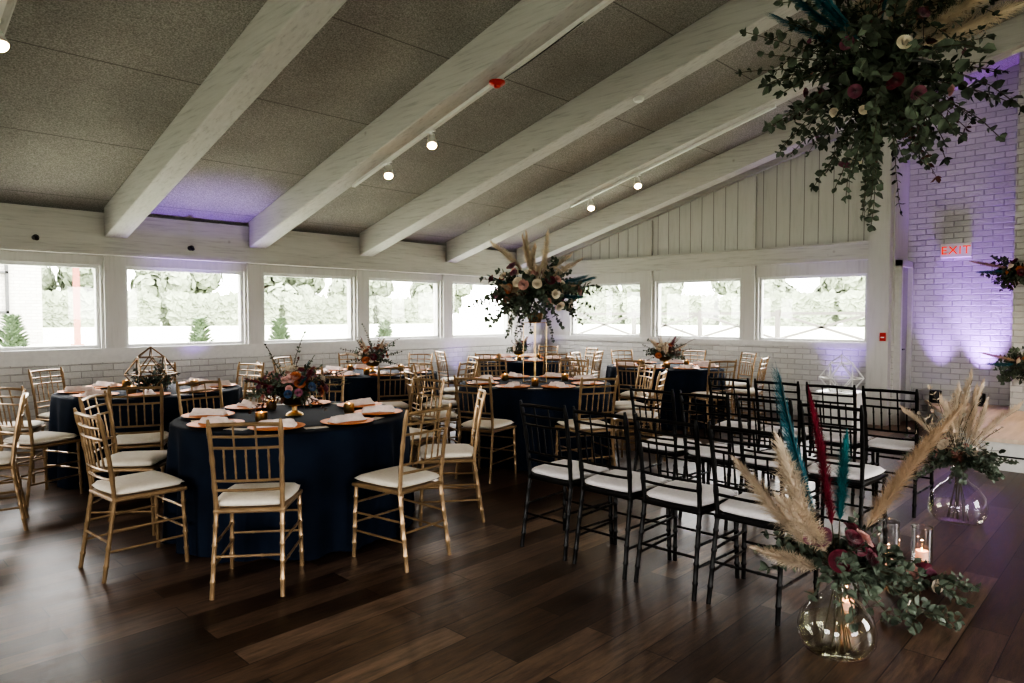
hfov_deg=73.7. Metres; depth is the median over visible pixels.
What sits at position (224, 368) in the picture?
wall
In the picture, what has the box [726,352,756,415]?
chair
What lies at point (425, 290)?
tree
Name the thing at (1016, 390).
pilaster
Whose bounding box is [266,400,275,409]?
votive candle
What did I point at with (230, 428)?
menu card
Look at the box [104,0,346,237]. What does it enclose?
beam
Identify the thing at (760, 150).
beam
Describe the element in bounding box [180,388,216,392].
charger plate
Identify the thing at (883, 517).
candle
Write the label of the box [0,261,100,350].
window
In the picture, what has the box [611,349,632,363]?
chair
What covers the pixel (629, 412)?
cushion
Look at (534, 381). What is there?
votive candle
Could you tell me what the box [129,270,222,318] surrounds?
tree
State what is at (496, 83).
fire alarm
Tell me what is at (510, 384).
napkin
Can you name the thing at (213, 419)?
napkin
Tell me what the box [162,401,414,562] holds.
banquet table
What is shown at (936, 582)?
floral garland
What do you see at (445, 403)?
cushion
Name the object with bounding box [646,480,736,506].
cushion
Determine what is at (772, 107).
track
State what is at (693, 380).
banquet table
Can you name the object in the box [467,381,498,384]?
charger plate
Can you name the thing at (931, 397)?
uplight
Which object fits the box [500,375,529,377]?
charger plate
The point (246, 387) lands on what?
chair
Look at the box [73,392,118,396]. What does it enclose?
charger plate
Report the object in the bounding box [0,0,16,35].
beam
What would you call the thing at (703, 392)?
cushion
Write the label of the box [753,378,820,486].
chair
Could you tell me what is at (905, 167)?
wall
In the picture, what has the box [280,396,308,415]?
footed bowl
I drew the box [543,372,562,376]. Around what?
napkin
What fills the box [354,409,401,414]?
charger plate
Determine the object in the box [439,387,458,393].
cushion
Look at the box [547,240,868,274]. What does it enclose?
trim
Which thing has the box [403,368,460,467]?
chair
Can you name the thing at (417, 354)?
chair
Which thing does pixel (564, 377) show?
votive candle
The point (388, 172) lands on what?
track spotlight
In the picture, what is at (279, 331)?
conifer shrub
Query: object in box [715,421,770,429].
cushion
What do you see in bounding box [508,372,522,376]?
napkin
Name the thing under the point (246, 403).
napkin
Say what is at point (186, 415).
charger plate
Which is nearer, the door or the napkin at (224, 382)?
the napkin at (224, 382)
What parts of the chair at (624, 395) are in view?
backrest, seat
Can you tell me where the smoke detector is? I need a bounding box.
[633,95,643,102]
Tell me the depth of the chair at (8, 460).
4.58 m
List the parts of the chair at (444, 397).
backrest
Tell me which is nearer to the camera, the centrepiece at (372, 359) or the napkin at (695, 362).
the centrepiece at (372, 359)
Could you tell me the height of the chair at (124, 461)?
0.928 m
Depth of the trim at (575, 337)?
10.58 m
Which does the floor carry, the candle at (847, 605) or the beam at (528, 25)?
the candle at (847, 605)
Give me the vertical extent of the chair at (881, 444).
0.928 m
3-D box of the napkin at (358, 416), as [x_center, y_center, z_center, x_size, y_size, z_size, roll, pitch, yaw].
[-1.066,0.491,4.420,0.230,0.047,0.096,-2,3,-43]
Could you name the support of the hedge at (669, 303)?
on the ground
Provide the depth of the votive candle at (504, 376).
7.28 m
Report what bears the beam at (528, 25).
attached to the ceiling
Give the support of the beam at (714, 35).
attached to the ceiling
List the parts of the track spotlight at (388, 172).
bulb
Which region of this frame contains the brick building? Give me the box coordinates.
[0,264,42,343]
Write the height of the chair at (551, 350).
0.928 m
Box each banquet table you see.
[47,383,242,490]
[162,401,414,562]
[306,367,440,429]
[455,377,611,470]
[467,356,568,377]
[605,362,726,429]
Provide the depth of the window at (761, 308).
9.88 m
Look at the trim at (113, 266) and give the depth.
8.97 m
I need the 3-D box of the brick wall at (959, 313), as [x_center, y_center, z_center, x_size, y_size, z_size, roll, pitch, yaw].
[7.556,-1.756,7.517,6.020,5.838,0.200,2,3,44]
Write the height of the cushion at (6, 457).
0.056 m
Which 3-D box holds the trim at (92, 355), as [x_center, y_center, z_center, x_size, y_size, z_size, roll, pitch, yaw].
[-4.195,0.139,8.191,0.050,0.160,13.970,2,3,44]
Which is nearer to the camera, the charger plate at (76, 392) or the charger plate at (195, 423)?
the charger plate at (195, 423)
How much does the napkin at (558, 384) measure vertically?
0.047 m
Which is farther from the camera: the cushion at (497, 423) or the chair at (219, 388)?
the cushion at (497, 423)
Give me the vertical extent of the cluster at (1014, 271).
0.512 m
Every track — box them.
[0,0,6,19]
[352,0,614,186]
[570,104,775,207]
[1012,47,1023,55]
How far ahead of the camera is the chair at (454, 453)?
4.77 m
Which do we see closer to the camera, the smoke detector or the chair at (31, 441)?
the chair at (31, 441)
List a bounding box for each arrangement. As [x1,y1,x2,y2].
[730,362,962,662]
[899,368,1023,525]
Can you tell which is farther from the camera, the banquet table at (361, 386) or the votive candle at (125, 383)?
the banquet table at (361, 386)
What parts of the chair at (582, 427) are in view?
leg, seat, leg, backrest, leg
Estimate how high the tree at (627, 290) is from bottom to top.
4.262 m
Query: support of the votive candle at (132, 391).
on the banquet table at (61, 415)
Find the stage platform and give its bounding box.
[924,400,1023,472]
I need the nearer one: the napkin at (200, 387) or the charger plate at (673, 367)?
the napkin at (200, 387)
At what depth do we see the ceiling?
6.41 m
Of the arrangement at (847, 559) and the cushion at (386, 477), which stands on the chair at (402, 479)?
the cushion at (386, 477)
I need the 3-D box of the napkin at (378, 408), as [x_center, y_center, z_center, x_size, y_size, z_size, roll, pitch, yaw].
[-0.949,0.475,4.844,0.230,0.047,0.096,0,2,-13]
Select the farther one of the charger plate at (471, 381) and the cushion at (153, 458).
the charger plate at (471, 381)
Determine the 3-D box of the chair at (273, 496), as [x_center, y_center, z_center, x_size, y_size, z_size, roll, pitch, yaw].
[-1.388,0.848,3.697,0.424,0.928,0.497,0,2,-7]
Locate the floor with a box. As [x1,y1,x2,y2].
[0,409,1023,682]
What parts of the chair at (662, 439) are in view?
leg, backrest, leg, seat, leg, leg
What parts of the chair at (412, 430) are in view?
seat, backrest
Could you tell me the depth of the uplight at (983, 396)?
8.62 m
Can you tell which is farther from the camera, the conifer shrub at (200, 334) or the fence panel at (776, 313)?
the fence panel at (776, 313)
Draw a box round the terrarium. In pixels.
[123,346,179,390]
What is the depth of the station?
8.94 m
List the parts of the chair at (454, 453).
leg, seat, leg, backrest, leg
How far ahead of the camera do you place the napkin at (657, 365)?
8.88 m
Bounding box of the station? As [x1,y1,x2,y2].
[879,333,885,340]
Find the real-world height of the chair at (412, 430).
0.928 m
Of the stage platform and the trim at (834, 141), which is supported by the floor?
the stage platform
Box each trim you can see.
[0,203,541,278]
[0,335,544,366]
[103,255,521,347]
[545,335,866,348]
[546,126,866,262]
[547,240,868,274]
[565,141,864,261]
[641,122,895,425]
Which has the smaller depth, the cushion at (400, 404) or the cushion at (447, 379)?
the cushion at (400, 404)
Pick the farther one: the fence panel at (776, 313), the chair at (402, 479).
the fence panel at (776, 313)
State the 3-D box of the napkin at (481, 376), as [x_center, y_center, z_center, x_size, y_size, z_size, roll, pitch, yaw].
[-0.287,0.379,7.351,0.096,0.047,0.230,1,2,25]
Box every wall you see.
[0,250,544,451]
[544,125,901,424]
[899,136,909,260]
[908,64,1018,421]
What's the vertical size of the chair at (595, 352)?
0.928 m
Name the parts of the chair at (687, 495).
leg, backrest, leg, seat, leg, leg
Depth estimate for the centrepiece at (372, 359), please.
8.34 m
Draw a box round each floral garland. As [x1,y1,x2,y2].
[880,594,964,634]
[891,560,980,607]
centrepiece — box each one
[239,331,354,415]
[340,323,402,371]
[467,229,608,382]
[506,332,532,358]
[642,326,694,365]
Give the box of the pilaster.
[1010,51,1023,410]
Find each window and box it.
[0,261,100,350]
[125,267,243,346]
[263,273,352,342]
[369,278,438,339]
[453,282,508,336]
[572,282,639,336]
[656,278,740,339]
[759,273,866,342]
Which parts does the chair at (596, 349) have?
backrest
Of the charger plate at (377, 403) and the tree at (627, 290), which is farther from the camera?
the tree at (627, 290)
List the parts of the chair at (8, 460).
seat, leg, backrest, leg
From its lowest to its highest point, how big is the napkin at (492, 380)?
0.047 m
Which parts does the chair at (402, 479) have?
leg, seat, leg, leg, backrest, leg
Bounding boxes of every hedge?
[42,287,160,327]
[158,290,279,325]
[277,293,374,324]
[370,295,432,323]
[577,294,624,323]
[622,292,720,324]
[718,289,840,326]
[839,289,864,326]
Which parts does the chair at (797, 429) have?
leg, backrest, seat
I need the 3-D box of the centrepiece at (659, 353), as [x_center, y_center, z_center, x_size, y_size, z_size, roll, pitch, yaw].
[2.153,0.058,9.393,0.710,0.559,0.611,1,2,14]
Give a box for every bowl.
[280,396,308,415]
[366,361,379,371]
[513,351,522,358]
[526,313,542,321]
[659,357,670,365]
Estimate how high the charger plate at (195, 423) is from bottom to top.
0.017 m
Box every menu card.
[223,427,247,430]
[303,426,327,428]
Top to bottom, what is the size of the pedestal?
0.660 m
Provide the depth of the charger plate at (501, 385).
6.59 m
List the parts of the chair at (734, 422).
backrest, seat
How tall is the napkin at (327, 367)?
0.047 m
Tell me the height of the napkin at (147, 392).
0.047 m
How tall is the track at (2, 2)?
0.732 m
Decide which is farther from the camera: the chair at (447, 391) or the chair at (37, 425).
the chair at (447, 391)
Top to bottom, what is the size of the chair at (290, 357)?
0.928 m
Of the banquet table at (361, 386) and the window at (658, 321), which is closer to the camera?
the banquet table at (361, 386)
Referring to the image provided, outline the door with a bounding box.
[892,260,913,424]
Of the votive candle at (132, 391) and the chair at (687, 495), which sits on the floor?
the chair at (687, 495)
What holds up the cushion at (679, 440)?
on the chair at (662, 439)
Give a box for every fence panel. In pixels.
[578,311,635,334]
[635,311,702,335]
[701,310,780,337]
[779,312,864,339]
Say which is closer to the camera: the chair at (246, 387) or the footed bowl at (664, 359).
the chair at (246, 387)
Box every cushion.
[0,420,43,431]
[0,451,16,464]
[3,431,79,444]
[37,412,49,417]
[92,470,184,495]
[96,450,166,466]
[116,431,168,444]
[218,482,300,505]
[355,466,439,487]
[380,401,408,407]
[409,427,435,440]
[416,410,457,418]
[420,444,473,458]
[422,400,456,407]
[428,395,454,400]
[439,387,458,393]
[440,377,463,381]
[461,417,513,428]
[531,459,610,479]
[557,418,609,429]
[584,469,669,492]
[615,400,647,408]
[616,410,657,418]
[620,390,653,396]
[642,436,702,451]
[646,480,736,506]
[688,443,753,459]
[692,391,730,397]
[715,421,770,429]
[719,492,816,522]
[726,381,745,386]
[726,388,760,393]
[745,450,814,467]
[761,426,808,436]
[807,459,885,480]
[823,430,872,443]
[868,436,921,451]
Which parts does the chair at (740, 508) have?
leg, leg, backrest, seat, leg, leg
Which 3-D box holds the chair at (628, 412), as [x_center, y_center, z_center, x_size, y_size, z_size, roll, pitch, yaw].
[1.257,0.734,6.694,0.497,0.928,0.424,1,2,23]
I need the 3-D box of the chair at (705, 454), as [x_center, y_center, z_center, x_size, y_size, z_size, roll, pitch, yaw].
[1.465,0.803,4.873,0.424,0.928,0.497,2,3,44]
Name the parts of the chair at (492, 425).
leg, backrest, leg, seat, leg, leg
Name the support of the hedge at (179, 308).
on the ground
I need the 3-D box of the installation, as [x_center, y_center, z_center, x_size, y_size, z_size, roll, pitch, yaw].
[2.134,-2.018,3.852,1.622,2.777,1.344,0,2,11]
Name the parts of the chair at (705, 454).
leg, backrest, leg, seat, leg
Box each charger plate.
[57,389,100,393]
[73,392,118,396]
[89,384,121,387]
[128,392,170,395]
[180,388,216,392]
[181,411,234,417]
[186,419,244,427]
[203,383,236,387]
[225,403,265,409]
[247,422,305,430]
[299,400,330,405]
[320,417,373,424]
[337,402,381,407]
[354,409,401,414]
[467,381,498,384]
[495,384,529,387]
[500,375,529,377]
[541,384,575,388]
[571,381,603,384]
[673,367,698,369]
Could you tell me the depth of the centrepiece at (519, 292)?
6.90 m
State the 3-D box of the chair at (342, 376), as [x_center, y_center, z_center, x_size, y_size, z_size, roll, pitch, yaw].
[-1.652,0.765,5.875,0.424,0.928,0.497,0,2,-7]
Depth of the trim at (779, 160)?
10.83 m
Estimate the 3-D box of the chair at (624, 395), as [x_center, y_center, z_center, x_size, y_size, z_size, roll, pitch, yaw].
[1.541,0.666,8.472,0.424,0.928,0.497,1,3,32]
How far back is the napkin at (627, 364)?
9.25 m
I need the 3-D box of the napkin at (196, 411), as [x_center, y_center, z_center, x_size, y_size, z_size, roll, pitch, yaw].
[-2.090,0.480,4.702,0.230,0.047,0.096,0,2,-4]
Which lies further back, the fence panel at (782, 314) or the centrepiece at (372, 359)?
the fence panel at (782, 314)
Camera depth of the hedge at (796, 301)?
31.29 m
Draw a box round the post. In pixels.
[71,268,84,344]
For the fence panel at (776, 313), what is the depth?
18.44 m
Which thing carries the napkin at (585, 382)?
on the charger plate at (577, 382)
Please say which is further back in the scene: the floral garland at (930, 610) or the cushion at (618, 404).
the cushion at (618, 404)
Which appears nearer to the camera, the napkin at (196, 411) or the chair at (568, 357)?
the napkin at (196, 411)
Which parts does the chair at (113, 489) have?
leg, backrest, leg, seat, leg, leg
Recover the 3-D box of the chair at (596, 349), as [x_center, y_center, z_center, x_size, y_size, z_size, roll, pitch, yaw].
[1.132,0.558,11.292,0.497,0.928,0.424,-1,2,-24]
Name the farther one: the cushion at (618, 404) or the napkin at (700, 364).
the napkin at (700, 364)
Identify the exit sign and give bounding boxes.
[940,242,971,257]
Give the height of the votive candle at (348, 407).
0.078 m
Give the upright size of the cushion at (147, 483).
0.056 m
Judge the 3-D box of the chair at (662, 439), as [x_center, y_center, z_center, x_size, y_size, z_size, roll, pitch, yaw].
[1.172,0.792,5.161,0.424,0.928,0.497,2,3,44]
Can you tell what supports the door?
in the wall at (905, 167)
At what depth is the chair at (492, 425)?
6.02 m
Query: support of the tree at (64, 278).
on the ground
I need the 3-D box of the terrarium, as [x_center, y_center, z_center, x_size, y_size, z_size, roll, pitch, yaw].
[-3.380,0.250,6.419,0.479,0.406,0.410,-1,2,-29]
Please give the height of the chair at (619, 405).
0.928 m
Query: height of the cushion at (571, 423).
0.056 m
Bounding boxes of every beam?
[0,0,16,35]
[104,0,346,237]
[249,0,602,248]
[359,0,814,255]
[446,0,988,262]
[516,13,1023,267]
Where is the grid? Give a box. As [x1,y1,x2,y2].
[0,265,9,314]
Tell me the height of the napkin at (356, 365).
0.047 m
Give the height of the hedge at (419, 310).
2.143 m
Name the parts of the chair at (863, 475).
leg, backrest, seat, leg, leg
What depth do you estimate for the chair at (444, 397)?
7.87 m
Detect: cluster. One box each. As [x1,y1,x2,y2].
[968,255,1023,291]
[980,346,1023,384]
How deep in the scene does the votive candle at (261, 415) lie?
4.39 m
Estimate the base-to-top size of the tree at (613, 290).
4.635 m
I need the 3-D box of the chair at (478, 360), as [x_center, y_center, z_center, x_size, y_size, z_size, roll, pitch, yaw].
[-0.173,0.678,8.162,0.425,0.928,0.498,-1,2,-20]
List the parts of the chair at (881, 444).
leg, leg, seat, backrest, leg, leg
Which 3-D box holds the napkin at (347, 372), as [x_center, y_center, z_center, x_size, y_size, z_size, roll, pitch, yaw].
[-1.927,0.359,7.881,0.230,0.047,0.096,1,2,23]
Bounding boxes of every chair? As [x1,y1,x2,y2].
[0,385,83,507]
[0,389,28,530]
[0,420,45,483]
[28,367,65,455]
[73,407,188,583]
[78,390,166,535]
[107,383,168,502]
[139,362,175,380]
[176,378,223,415]
[206,418,303,600]
[236,362,263,402]
[243,377,275,402]
[256,360,280,402]
[272,355,292,375]
[298,367,325,399]
[309,374,344,400]
[338,353,363,367]
[352,403,451,572]
[377,365,412,450]
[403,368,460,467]
[408,352,432,368]
[408,376,444,484]
[413,362,456,447]
[419,386,485,525]
[426,360,476,429]
[434,350,463,387]
[439,355,479,412]
[454,375,516,483]
[475,353,500,376]
[477,358,506,376]
[519,400,613,560]
[538,345,557,355]
[543,352,567,374]
[555,375,617,465]
[559,358,588,376]
[567,354,580,376]
[570,351,604,380]
[572,347,597,376]
[572,406,671,579]
[590,350,603,377]
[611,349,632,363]
[611,368,667,468]
[614,362,655,451]
[616,358,657,434]
[630,385,705,515]
[634,413,739,601]
[678,390,758,530]
[682,350,705,361]
[688,359,736,435]
[706,421,819,625]
[708,375,771,484]
[724,356,768,422]
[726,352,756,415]
[736,394,819,527]
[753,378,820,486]
[799,400,887,543]
[806,382,874,503]
[862,386,933,517]
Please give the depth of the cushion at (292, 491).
3.61 m
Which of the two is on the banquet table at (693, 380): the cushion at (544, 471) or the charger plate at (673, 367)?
the charger plate at (673, 367)
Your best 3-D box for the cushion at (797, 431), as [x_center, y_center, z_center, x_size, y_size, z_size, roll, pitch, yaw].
[2.333,0.752,5.768,0.405,0.056,0.416,2,3,44]
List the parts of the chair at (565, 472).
leg, backrest, seat, leg, leg, leg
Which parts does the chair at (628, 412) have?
leg, leg, seat, leg, backrest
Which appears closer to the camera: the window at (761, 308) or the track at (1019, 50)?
the track at (1019, 50)
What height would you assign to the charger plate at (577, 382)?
0.017 m
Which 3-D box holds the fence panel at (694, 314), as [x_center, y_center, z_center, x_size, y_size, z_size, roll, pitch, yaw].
[4.533,-0.408,19.924,2.200,0.980,0.100,2,3,44]
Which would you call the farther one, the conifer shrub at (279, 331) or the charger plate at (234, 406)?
the conifer shrub at (279, 331)
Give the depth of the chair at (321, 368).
7.15 m
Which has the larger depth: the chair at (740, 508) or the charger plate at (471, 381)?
the charger plate at (471, 381)
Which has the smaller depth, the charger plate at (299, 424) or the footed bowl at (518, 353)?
the charger plate at (299, 424)
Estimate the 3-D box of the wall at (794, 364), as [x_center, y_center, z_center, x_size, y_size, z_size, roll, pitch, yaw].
[2.897,-1.109,11.153,6.100,4.267,0.200,2,3,44]
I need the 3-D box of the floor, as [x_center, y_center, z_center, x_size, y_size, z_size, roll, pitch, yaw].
[0.228,1.333,4.415,12.120,0.100,15.000,2,3,44]
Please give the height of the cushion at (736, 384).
0.056 m
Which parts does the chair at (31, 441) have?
backrest, leg, seat, leg, leg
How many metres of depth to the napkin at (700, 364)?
9.12 m
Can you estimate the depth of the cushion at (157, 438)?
5.32 m
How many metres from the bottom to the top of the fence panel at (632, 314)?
0.980 m
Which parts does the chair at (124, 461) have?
leg, backrest, leg, seat, leg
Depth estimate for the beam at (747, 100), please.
8.69 m
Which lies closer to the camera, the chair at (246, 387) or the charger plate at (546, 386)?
the chair at (246, 387)
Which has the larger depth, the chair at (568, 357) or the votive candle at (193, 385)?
the chair at (568, 357)
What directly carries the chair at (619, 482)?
on the floor
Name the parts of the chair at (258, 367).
backrest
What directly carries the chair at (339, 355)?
on the floor
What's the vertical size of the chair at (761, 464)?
0.928 m
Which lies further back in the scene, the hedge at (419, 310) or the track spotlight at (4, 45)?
the hedge at (419, 310)
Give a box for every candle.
[122,380,130,386]
[127,386,135,393]
[190,380,198,386]
[255,411,267,421]
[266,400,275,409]
[344,403,353,413]
[363,368,369,374]
[501,374,507,380]
[531,378,538,385]
[561,374,567,380]
[839,591,858,613]
[878,517,900,566]
[911,524,933,562]
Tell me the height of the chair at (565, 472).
0.928 m
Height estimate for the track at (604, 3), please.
1.083 m
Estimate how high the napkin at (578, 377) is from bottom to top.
0.047 m
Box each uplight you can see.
[929,390,941,402]
[972,393,985,406]
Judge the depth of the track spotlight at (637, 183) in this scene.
8.78 m
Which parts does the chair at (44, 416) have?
seat, backrest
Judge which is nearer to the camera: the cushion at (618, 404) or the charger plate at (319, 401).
the charger plate at (319, 401)
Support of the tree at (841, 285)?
on the ground
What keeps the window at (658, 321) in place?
in the wall at (794, 364)
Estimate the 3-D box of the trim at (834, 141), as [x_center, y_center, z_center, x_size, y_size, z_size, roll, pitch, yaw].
[2.877,-2.187,10.991,5.210,1.534,0.003,2,3,44]
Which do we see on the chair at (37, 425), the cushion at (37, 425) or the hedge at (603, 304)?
the cushion at (37, 425)
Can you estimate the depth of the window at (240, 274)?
8.56 m
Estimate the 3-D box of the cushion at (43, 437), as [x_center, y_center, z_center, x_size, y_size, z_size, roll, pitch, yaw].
[-3.754,0.765,5.431,0.405,0.056,0.416,1,2,19]
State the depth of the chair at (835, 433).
5.32 m
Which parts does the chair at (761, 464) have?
leg, leg, backrest, seat, leg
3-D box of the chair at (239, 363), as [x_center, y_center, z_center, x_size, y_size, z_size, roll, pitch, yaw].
[-3.013,0.703,7.488,0.424,0.928,0.497,1,2,23]
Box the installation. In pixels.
[735,0,1023,231]
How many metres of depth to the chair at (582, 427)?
5.99 m
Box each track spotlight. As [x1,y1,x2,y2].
[0,20,9,51]
[384,161,392,178]
[427,130,436,148]
[588,197,594,210]
[634,174,641,188]
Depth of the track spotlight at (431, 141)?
6.52 m
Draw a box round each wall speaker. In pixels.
[31,234,38,239]
[188,245,194,250]
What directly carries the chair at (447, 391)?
on the floor
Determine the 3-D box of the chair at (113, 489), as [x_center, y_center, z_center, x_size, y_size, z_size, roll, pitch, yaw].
[-2.208,0.838,3.958,0.424,0.928,0.497,2,3,40]
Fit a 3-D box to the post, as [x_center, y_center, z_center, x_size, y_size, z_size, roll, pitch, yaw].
[-8.787,-1.498,13.752,0.200,3.400,0.200,2,3,44]
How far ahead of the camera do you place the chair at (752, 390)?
8.76 m
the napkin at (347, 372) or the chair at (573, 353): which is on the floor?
the chair at (573, 353)
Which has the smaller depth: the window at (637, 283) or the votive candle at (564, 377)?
the votive candle at (564, 377)
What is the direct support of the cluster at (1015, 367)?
attached to the pilaster
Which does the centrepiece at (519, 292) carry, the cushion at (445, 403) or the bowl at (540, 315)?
the bowl at (540, 315)
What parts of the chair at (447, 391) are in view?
backrest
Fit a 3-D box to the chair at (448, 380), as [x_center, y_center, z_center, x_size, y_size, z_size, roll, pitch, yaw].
[-0.897,0.593,10.393,0.497,0.928,0.424,-1,2,-29]
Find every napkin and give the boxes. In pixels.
[63,386,94,391]
[80,389,111,395]
[92,381,117,386]
[142,389,155,394]
[185,378,208,382]
[189,384,211,390]
[189,408,227,415]
[198,416,234,423]
[205,380,230,385]
[236,399,260,407]
[256,419,296,427]
[303,395,317,404]
[324,366,342,369]
[328,412,366,423]
[334,371,355,374]
[343,397,375,405]
[354,364,370,367]
[362,405,394,412]
[470,379,494,383]
[478,375,493,378]
[504,381,520,386]
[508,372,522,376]
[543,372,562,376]
[548,382,568,387]
[573,375,594,379]
[583,378,593,383]
[619,363,633,365]
[642,364,660,367]
[668,359,683,362]
[678,365,694,368]
[692,361,708,363]
[698,363,715,366]
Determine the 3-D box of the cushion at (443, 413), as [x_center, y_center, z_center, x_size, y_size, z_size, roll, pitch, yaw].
[-0.762,0.715,6.735,0.416,0.056,0.405,-1,2,-25]
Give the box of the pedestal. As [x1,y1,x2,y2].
[814,389,865,456]
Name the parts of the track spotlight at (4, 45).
bulb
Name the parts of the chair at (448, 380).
backrest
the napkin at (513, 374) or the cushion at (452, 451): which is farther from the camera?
the napkin at (513, 374)
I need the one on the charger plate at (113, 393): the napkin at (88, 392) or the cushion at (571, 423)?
the napkin at (88, 392)
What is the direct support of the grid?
attached to the brick building
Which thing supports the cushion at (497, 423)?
on the chair at (492, 425)
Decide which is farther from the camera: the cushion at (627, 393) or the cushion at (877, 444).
the cushion at (627, 393)
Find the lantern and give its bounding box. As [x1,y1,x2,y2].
[819,354,863,391]
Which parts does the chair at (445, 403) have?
backrest, seat, leg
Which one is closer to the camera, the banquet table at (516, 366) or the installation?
the installation
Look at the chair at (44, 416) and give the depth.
6.72 m
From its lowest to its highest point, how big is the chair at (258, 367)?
0.928 m
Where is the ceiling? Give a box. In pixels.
[0,0,1023,251]
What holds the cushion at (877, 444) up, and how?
on the chair at (881, 444)
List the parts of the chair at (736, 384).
backrest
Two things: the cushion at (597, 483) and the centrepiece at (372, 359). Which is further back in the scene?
the centrepiece at (372, 359)
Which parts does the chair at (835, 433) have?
leg, backrest, seat, leg, leg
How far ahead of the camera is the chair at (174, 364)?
7.62 m
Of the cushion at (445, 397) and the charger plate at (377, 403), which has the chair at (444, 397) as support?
the cushion at (445, 397)
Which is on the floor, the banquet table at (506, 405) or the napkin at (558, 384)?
the banquet table at (506, 405)
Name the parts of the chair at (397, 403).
backrest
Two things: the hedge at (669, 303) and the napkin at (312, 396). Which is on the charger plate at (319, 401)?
the napkin at (312, 396)
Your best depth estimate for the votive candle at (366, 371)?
8.02 m
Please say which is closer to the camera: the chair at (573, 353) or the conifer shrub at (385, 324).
the chair at (573, 353)
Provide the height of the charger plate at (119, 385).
0.017 m
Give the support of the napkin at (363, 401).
on the charger plate at (377, 403)
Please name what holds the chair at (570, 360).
on the floor
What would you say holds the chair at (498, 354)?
on the floor
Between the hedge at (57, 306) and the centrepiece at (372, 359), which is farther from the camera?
the hedge at (57, 306)
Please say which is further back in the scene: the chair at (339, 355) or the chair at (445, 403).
the chair at (339, 355)
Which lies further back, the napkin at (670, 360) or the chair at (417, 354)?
the napkin at (670, 360)
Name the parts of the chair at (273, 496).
leg, leg, backrest, seat, leg, leg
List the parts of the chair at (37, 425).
seat, leg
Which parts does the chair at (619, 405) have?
leg, seat, backrest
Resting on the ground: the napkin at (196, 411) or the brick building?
the brick building
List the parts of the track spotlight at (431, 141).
bulb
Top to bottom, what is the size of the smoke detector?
0.055 m
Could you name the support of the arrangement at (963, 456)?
on the floor
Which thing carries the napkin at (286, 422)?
on the charger plate at (299, 424)
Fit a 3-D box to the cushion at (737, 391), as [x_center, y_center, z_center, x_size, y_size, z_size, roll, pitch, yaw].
[3.020,0.634,8.881,0.416,0.056,0.405,1,3,33]
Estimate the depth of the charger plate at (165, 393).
5.95 m
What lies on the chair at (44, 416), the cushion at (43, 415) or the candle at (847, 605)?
the cushion at (43, 415)
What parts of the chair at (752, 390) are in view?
seat, backrest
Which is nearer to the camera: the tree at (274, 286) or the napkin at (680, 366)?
the napkin at (680, 366)
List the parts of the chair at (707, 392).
leg, leg, seat, backrest, leg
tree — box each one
[41,266,93,291]
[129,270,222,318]
[264,276,325,298]
[326,279,394,299]
[409,282,472,314]
[583,285,619,299]
[614,283,683,298]
[710,279,799,295]
[813,276,865,316]
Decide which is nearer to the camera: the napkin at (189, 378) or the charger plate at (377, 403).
the charger plate at (377, 403)
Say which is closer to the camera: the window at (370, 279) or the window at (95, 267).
the window at (95, 267)
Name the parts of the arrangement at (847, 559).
cut stem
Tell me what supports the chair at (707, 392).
on the floor
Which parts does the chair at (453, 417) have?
backrest, leg, seat, leg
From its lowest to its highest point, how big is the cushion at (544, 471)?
0.056 m
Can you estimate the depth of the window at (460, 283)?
12.09 m
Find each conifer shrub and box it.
[0,314,30,346]
[187,317,214,341]
[267,316,290,339]
[375,320,393,336]
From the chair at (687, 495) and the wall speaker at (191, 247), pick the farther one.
the wall speaker at (191, 247)
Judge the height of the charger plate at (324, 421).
0.017 m
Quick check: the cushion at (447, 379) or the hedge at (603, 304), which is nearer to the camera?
the cushion at (447, 379)
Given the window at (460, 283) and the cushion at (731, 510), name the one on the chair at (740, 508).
the cushion at (731, 510)
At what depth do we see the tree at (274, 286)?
39.01 m
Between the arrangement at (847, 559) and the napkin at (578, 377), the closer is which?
the arrangement at (847, 559)
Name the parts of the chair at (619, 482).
leg, backrest, leg, seat, leg, leg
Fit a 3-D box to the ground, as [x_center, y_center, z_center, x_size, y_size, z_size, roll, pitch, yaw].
[0.228,0.813,4.395,131.720,1.160,134.600,2,3,44]
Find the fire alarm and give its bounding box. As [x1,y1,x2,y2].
[489,79,504,88]
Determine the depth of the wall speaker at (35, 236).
7.13 m
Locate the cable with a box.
[504,21,583,78]
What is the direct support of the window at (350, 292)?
in the wall at (224, 368)
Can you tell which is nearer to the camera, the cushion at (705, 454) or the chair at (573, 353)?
the cushion at (705, 454)
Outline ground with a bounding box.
[0,318,864,346]
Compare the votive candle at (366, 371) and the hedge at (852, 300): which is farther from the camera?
the hedge at (852, 300)
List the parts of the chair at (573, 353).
backrest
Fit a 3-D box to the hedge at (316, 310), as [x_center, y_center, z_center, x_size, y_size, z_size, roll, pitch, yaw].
[-10.075,-1.580,37.138,1.580,2.143,5.704,2,3,44]
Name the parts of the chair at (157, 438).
backrest, seat, leg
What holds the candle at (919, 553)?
on the floor
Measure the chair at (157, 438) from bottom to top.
0.928 m

